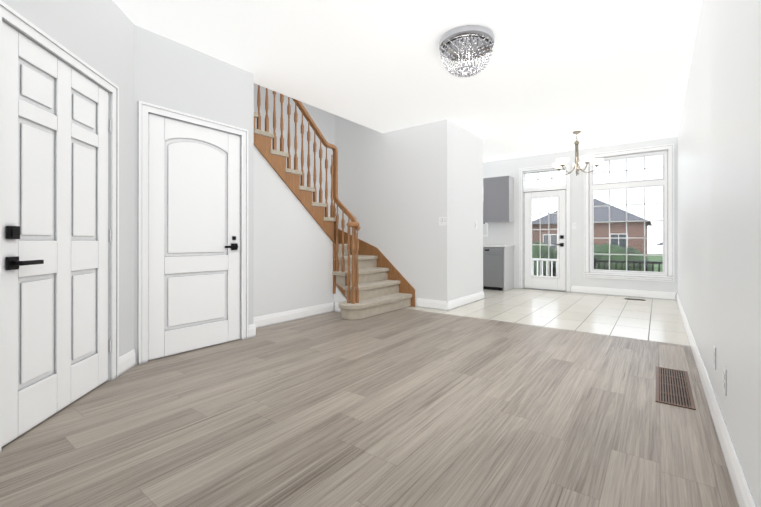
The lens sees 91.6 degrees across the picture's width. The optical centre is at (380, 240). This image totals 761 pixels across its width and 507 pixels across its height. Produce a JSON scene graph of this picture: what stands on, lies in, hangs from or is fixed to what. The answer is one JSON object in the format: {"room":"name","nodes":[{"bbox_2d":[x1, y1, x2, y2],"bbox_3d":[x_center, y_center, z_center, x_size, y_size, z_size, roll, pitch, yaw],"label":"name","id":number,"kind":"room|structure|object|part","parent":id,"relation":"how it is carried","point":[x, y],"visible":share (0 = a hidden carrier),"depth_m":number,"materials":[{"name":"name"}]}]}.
{"room":"empty living room","nodes":[
{"label":"empty living room","id":0,"kind":"room"},
{"bbox_2d":[1,0,133,380],"bbox_3d":[-1.778,-0.367,1.229,0.110,2.720,3.465,0,0,-8],"label":"wall","id":1,"kind":"structure","parent":0,"point":[97,35],"depth_m":2.69,"materials":[{"name":"white paint"}]},
{"bbox_2d":[2,21,110,446],"bbox_3d":[-1.874,-0.029,2.181,0.654,2.035,0.666,0,0,37],"label":"door","id":2,"kind":"structure","parent":1,"relation":"in","point":[56,230],"depth_m":2.07,"materials":[{"name":"white wood"}]},
{"bbox_3d":[-1.776,0.038,1.853,0.104,0.214,0.150,0,0,37],"label":"handle","id":3,"kind":"part","parent":2,"relation":"part of","materials":[{"name":"black metal"}]},
{"bbox_2d":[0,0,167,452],"bbox_3d":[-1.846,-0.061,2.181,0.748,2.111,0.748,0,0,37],"label":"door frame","id":4,"kind":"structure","parent":1,"relation":"attached to","point":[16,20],"depth_m":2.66,"materials":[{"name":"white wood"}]},
{"bbox_2d":[134,24,253,363],"bbox_3d":[-1.815,-0.363,3.488,0.400,2.720,1.140,0,0,37],"label":"wall","id":5,"kind":"structure","parent":0,"point":[172,74],"depth_m":3.32,"materials":[{"name":"white paint"}]},
{"bbox_2d":[148,113,239,359],"bbox_3d":[-1.650,-0.027,3.359,0.098,2.035,0.847,0,0,37],"label":"arched door","id":6,"kind":"structure","parent":5,"relation":"in","point":[193,237],"depth_m":3.32,"materials":[{"name":"white wood"}]},
{"bbox_3d":[-1.449,0.030,3.592,0.058,0.135,0.157,0,0,37],"label":"handle","id":7,"kind":"part","parent":6,"relation":"part of","materials":[{"name":"black metal"}]},
{"bbox_2d":[168,108,247,339],"bbox_3d":[-1.645,-0.060,3.360,0.024,2.113,0.988,0,0,37],"label":"door frame","id":8,"kind":"structure","parent":5,"relation":"attached to","point":[174,114],"depth_m":3.71,"materials":[{"name":"white wood"}]},
{"bbox_2d":[119,286,756,506],"bbox_3d":[-0.314,0.933,4.359,6.250,0.130,9.140,0,0,37],"label":"baseboard","id":9,"kind":"structure","parent":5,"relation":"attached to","point":[738,479],"depth_m":3.79,"materials":[{"name":"white wood"}]},
{"bbox_2d":[254,87,334,216],"bbox_3d":[-2.666,-1.702,4.230,0.150,5.400,6.220,0,0,37],"label":"wall","id":10,"kind":"structure","parent":0,"point":[333,128],"depth_m":6.01,"materials":[{"name":"white paint"}]},
{"bbox_2d":[254,146,346,316],"bbox_3d":[-0.930,-0.141,4.485,0.451,2.277,1.518,0,0,37],"label":"wall","id":11,"kind":"structure","parent":0,"point":[293,256],"depth_m":4.51,"materials":[{"name":"white paint"}]},
{"bbox_2d":[254,83,380,133],"bbox_3d":[-0.855,-3.062,4.685,0.100,2.680,3.320,0,0,37],"label":"wall","id":12,"kind":"structure","parent":0,"point":[255,85],"depth_m":6.14,"materials":[{"name":"white paint"}]},
{"bbox_2d":[334,119,377,142],"bbox_3d":[-0.342,-3.059,6.300,1.020,2.680,0.120,0,0,37],"label":"wall","id":13,"kind":"structure","parent":0,"point":[343,131],"depth_m":6.40,"materials":[{"name":"white paint"}]},
{"bbox_2d":[0,308,738,506],"bbox_3d":[-1.335,1.046,2.875,6.800,0.100,6.060,0,0,37],"label":"floor","id":14,"kind":"structure","parent":0,"point":[402,407],"depth_m":1.96,"materials":[{"name":"laminate"}]},
{"bbox_2d":[254,85,414,319],"bbox_3d":[-1.029,-0.889,4.889,1.667,3.774,2.952,0,0,37],"label":"staircase","id":15,"kind":"structure","parent":14,"relation":"on","point":[369,280],"depth_m":4.97,"materials":[{"name":"brown wood"}]},
{"bbox_3d":[-0.965,-1.452,4.333,0.605,2.650,1.882,0,0,37],"label":"handrail","id":16,"kind":"part","parent":15,"relation":"part of","materials":[{"name":"brown wood"}]},
{"bbox_2d":[335,119,482,306],"bbox_3d":[0.412,-0.359,6.493,2.350,2.720,1.340,0,0,37],"label":"wall block","id":17,"kind":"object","parent":14,"relation":"on","point":[401,192],"visible":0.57,"depth_m":5.69,"materials":[{"name":"white paint"}]},
{"bbox_2d":[439,217,446,224],"bbox_3d":[0.890,-0.271,5.288,0.120,0.120,0.012,0,0,37],"label":"light switch","id":18,"kind":"object","parent":17,"relation":"attached to","point":[442,220],"depth_m":5.29,"materials":[{"name":"white plastic"}]},
{"bbox_2d":[655,366,695,409],"bbox_3d":[2.002,0.992,2.531,0.190,0.006,0.780,0,0,37],"label":"floor vent","id":19,"kind":"object","parent":14,"relation":"in","point":[673,387],"visible":0.98,"depth_m":2.47,"materials":[{"name":"brown metal"}]},
{"bbox_2d":[113,0,701,161],"bbox_3d":[-0.242,-1.872,4.334,6.800,0.300,9.700,0,0,37],"label":"ceiling","id":20,"kind":"structure","parent":0,"point":[552,76],"depth_m":3.53,"materials":[{"name":"white paint"}]},
{"bbox_2d":[438,25,494,76],"bbox_3d":[0.741,-1.563,3.195,0.480,0.320,0.480,0,0,37],"label":"crystal ceiling light","id":21,"kind":"object","parent":20,"relation":"attached to","point":[465,43],"visible":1,"depth_m":3.13,"materials":[{"name":"clear glass"}]},
{"bbox_2d":[553,131,603,175],"bbox_3d":[3.124,-1.367,5.888,0.738,0.704,0.714,0,0,37],"label":"chandelier","id":22,"kind":"object","parent":20,"relation":"hanging from","point":[577,164],"visible":1,"depth_m":5.81,"materials":[{"name":"white glass"}]},
{"bbox_2d":[404,288,689,345],"bbox_3d":[1.579,1.051,6.752,6.800,0.100,3.640,0,0,37],"label":"floor","id":23,"kind":"structure","parent":0,"point":[655,320],"depth_m":5.10,"materials":[{"name":"white tile"}]},
{"bbox_2d":[483,248,513,290],"bbox_3d":[2.373,0.575,7.680,0.604,0.855,0.597,0,0,37],"label":"base cabinet","id":24,"kind":"object","parent":23,"relation":"on","point":[498,263],"depth_m":7.41,"materials":[{"name":"grey wood"}]},
{"bbox_2d":[483,247,503,290],"bbox_3d":[2.335,0.575,7.651,0.580,0.855,0.596,0,0,37],"label":"dishwasher","id":25,"kind":"object","parent":24,"relation":"in","point":[493,257],"depth_m":7.40,"materials":[{"name":"silver metal"}]},
{"bbox_2d":[483,244,514,247],"bbox_3d":[1.221,0.123,8.528,3.496,0.038,0.627,0,0,37],"label":"countertop","id":26,"kind":"structure","parent":24,"relation":"on","point":[484,245],"depth_m":7.45,"materials":[{"name":"white stone"}]},
{"bbox_2d":[483,137,677,292],"bbox_3d":[2.552,-0.357,8.049,6.400,2.720,0.200,0,0,37],"label":"wall","id":27,"kind":"structure","parent":0,"point":[505,167],"depth_m":7.01,"materials":[{"name":"white paint"}]},
{"bbox_2d":[483,176,513,223],"bbox_3d":[2.479,-0.837,7.770,0.540,0.940,0.329,0,0,37],"label":"upper cabinet","id":28,"kind":"object","parent":27,"relation":"attached to","point":[498,192],"depth_m":7.64,"materials":[{"name":"grey wood"}]},
{"bbox_2d":[483,224,513,243],"bbox_3d":[1.400,-0.126,8.780,3.480,0.460,0.009,0,0,37],"label":"backsplash","id":29,"kind":"structure","parent":27,"relation":"attached to","point":[497,233],"depth_m":7.93,"materials":[{"name":"white tile"}]},
{"bbox_2d":[519,163,570,291],"bbox_3d":[3.315,-0.242,7.454,0.961,2.488,0.214,0,0,37],"label":"door frame","id":30,"kind":"structure","parent":27,"relation":"attached to","point":[523,172],"depth_m":7.41,"materials":[{"name":"white wood"}]},
{"bbox_2d":[524,171,565,290],"bbox_3d":[3.284,-0.199,7.412,0.791,2.378,0.117,0,0,37],"label":"patio door","id":31,"kind":"structure","parent":27,"relation":"in","point":[549,282],"depth_m":7.39,"materials":[{"name":"white wood"}]},
{"bbox_3d":[3.296,-0.060,7.428,0.485,1.560,0.006,0,0,37],"label":"glass","id":32,"kind":"part","parent":31,"relation":"part of","materials":[{"name":"clear glass"}]},
{"bbox_3d":[3.317,-1.233,7.458,0.791,0.310,0.006,0,0,37],"label":"window transom glass","id":33,"kind":"part","parent":31,"relation":"part of","materials":[{"name":"clear glass"}]},
{"bbox_3d":[3.487,0.015,7.223,0.157,0.214,0.058,0,0,37],"label":"handle","id":34,"kind":"part","parent":31,"relation":"part of","materials":[{"name":"black metal"}]},
{"bbox_2d":[589,150,667,275],"bbox_3d":[4.415,-0.454,6.634,1.176,2.146,0.105,0,0,37],"label":"window","id":35,"kind":"structure","parent":27,"relation":"in","point":[641,183],"depth_m":6.58,"materials":[{"name":"white"}]},
{"bbox_2d":[583,144,673,281],"bbox_3d":[4.349,-0.454,6.555,1.340,2.300,0.030,0,0,37],"label":"window frame","id":36,"kind":"structure","parent":27,"relation":"in","point":[670,276],"depth_m":6.36,"materials":[{"name":"white wood"}]},
{"bbox_2d":[677,0,760,506],"bbox_3d":[2.286,-0.365,2.495,0.150,2.720,9.400,0,0,37],"label":"wall","id":37,"kind":"structure","parent":0,"point":[719,206],"depth_m":1.71,"materials":[{"name":"white paint"}]},
{"bbox_2d":[713,345,715,369],"bbox_3d":[1.869,0.654,2.069,0.009,0.120,0.075,0,0,37],"label":"outlet","id":38,"kind":"object","parent":37,"relation":"attached to","point":[714,348],"depth_m":2.05,"materials":[{"name":"white plastic"}]},
{"bbox_2d":[723,366,726,395],"bbox_3d":[1.629,0.664,1.749,0.009,0.120,0.075,0,0,37],"label":"outlet","id":39,"kind":"object","parent":37,"relation":"attached to","point":[724,368],"depth_m":1.74,"materials":[{"name":"white plastic"}]},
{"label":"outside","id":40,"kind":"structure","parent":0,"visible":0},
{"bbox_2d":[647,254,662,271],"bbox_3d":[44.459,4.178,59.140,160.000,0.200,131.750,0,0,37],"label":"lawn","id":41,"kind":"structure","parent":40,"point":[655,259],"depth_m":76.39,"materials":[{"name":"green plant"}]},
{"bbox_2d":[532,241,555,275],"bbox_3d":[9.139,2.040,23.044,3.887,3.969,3.695,0,0,37],"label":"tree","id":42,"kind":"object","parent":41,"relation":"on","point":[544,248],"depth_m":21.62,"materials":[{"name":"green plant"}]},
{"bbox_2d":[554,243,607,266],"bbox_3d":[11.651,1.999,20.251,3.881,4.044,3.241,0,0,37],"label":"tree","id":43,"kind":"object","parent":41,"relation":"on","point":[555,252],"depth_m":20.15,"materials":[{"name":"green plant"}]},
{"bbox_2d":[532,222,646,256],"bbox_3d":[20.400,1.294,35.789,8.600,5.500,10.000,0,0,37],"label":"brick house","id":44,"kind":"structure","parent":41,"relation":"on","point":[630,226],"depth_m":30.66,"materials":[{"name":"red brick"}]},
{"bbox_2d":[543,233,627,249],"bbox_3d":[17.377,1.488,31.766,6.440,4.040,0.055,0,0,37],"label":"window","id":45,"kind":"structure","parent":44,"relation":"attached to","point":[612,241],"depth_m":30.48,"materials":[{"name":"white"}]},
{"bbox_2d":[532,198,651,225],"bbox_3d":[20.400,-2.806,35.795,9.400,2.700,10.800,0,0,37],"label":"house roof","id":46,"kind":"structure","parent":44,"relation":"on","point":[604,216],"depth_m":31.75,"materials":[{"name":"grey"}]},
{"bbox_2d":[532,258,662,276],"bbox_3d":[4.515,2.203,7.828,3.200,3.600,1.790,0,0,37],"label":"railing","id":47,"kind":"object","parent":41,"relation":"on","point":[634,262],"depth_m":8.36,"materials":[{"name":"beige wood"}]},
{"bbox_2d":[594,244,651,271],"bbox_3d":[10.993,2.102,18.032,3.617,3.832,2.724,0,0,37],"label":"tree","id":48,"kind":"object","parent":41,"relation":"on","point":[631,250],"depth_m":16.81,"materials":[{"name":"green plant"}]}
]}

